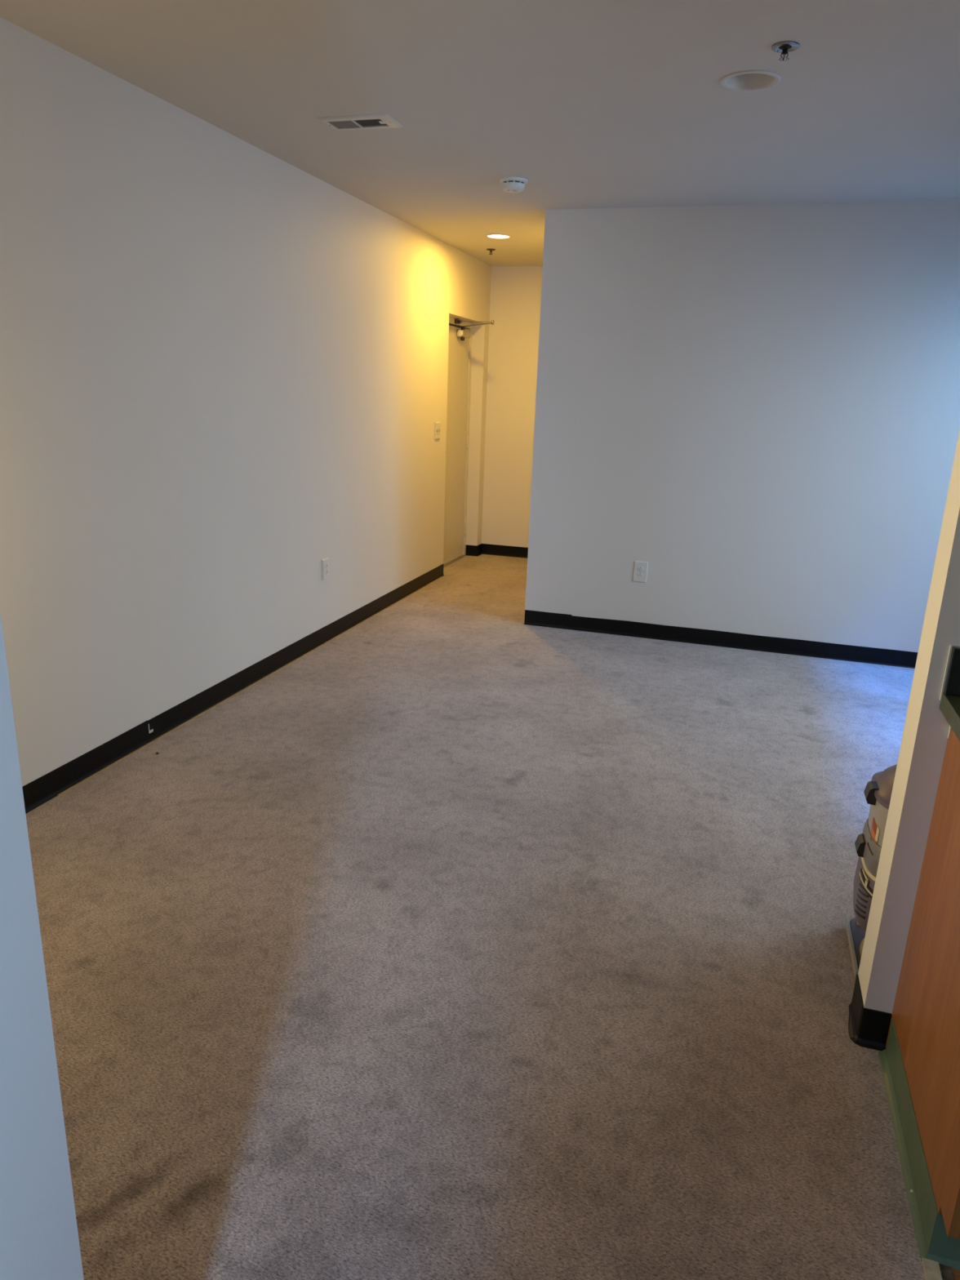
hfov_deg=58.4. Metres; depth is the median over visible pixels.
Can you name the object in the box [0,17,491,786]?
wall
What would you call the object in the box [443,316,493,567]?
door
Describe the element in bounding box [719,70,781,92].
recessed light
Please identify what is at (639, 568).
receptacle
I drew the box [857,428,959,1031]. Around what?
wall
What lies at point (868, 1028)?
baseboard
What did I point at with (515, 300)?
wall
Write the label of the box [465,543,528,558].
baseboard
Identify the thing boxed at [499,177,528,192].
smoke detector
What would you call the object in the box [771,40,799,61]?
sprinkler head
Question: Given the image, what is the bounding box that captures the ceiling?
[0,0,959,266]
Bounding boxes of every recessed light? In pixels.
[485,233,511,239]
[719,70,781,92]
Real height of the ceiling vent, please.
0.010 m
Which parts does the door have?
frame, arm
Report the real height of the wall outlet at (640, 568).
0.136 m
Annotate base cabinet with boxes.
[878,725,959,1270]
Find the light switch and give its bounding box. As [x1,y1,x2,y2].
[434,422,440,439]
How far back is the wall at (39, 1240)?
0.86 m
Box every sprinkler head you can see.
[486,248,495,254]
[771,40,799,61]
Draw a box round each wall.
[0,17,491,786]
[0,612,84,1279]
[481,266,542,547]
[524,200,959,668]
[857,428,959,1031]
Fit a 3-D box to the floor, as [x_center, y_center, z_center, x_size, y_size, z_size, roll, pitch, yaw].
[0.519,0.637,3.593,4.350,0.103,9.691,7,17,16]
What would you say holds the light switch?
attached to the wall at (224, 366)
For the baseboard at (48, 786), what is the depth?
4.08 m
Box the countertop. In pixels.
[939,644,959,742]
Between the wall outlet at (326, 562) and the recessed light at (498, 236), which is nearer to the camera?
the wall outlet at (326, 562)
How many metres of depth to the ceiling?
3.17 m
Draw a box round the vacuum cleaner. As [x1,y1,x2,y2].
[844,764,897,978]
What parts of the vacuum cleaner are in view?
plate, tank, recovery tank, lid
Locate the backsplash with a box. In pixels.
[943,646,959,696]
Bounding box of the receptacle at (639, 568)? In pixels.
[637,566,643,571]
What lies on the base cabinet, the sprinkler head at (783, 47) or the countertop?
the countertop
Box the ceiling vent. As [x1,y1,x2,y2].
[316,113,402,130]
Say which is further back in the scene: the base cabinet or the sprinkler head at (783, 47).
the sprinkler head at (783, 47)
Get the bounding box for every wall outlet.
[321,557,329,580]
[632,560,648,582]
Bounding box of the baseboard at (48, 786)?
[22,564,444,813]
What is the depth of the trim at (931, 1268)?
1.60 m
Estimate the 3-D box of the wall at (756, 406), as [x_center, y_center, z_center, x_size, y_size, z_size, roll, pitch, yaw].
[2.113,-1.501,6.281,2.956,2.612,2.403,7,17,16]
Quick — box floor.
[25,554,959,1279]
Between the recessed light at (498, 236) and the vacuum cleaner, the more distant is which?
the recessed light at (498, 236)
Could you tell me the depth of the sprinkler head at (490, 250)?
6.78 m
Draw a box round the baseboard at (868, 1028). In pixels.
[848,973,891,1050]
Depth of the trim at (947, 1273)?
1.60 m
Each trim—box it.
[921,1257,942,1279]
[938,1263,955,1279]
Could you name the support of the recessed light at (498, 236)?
in the ceiling

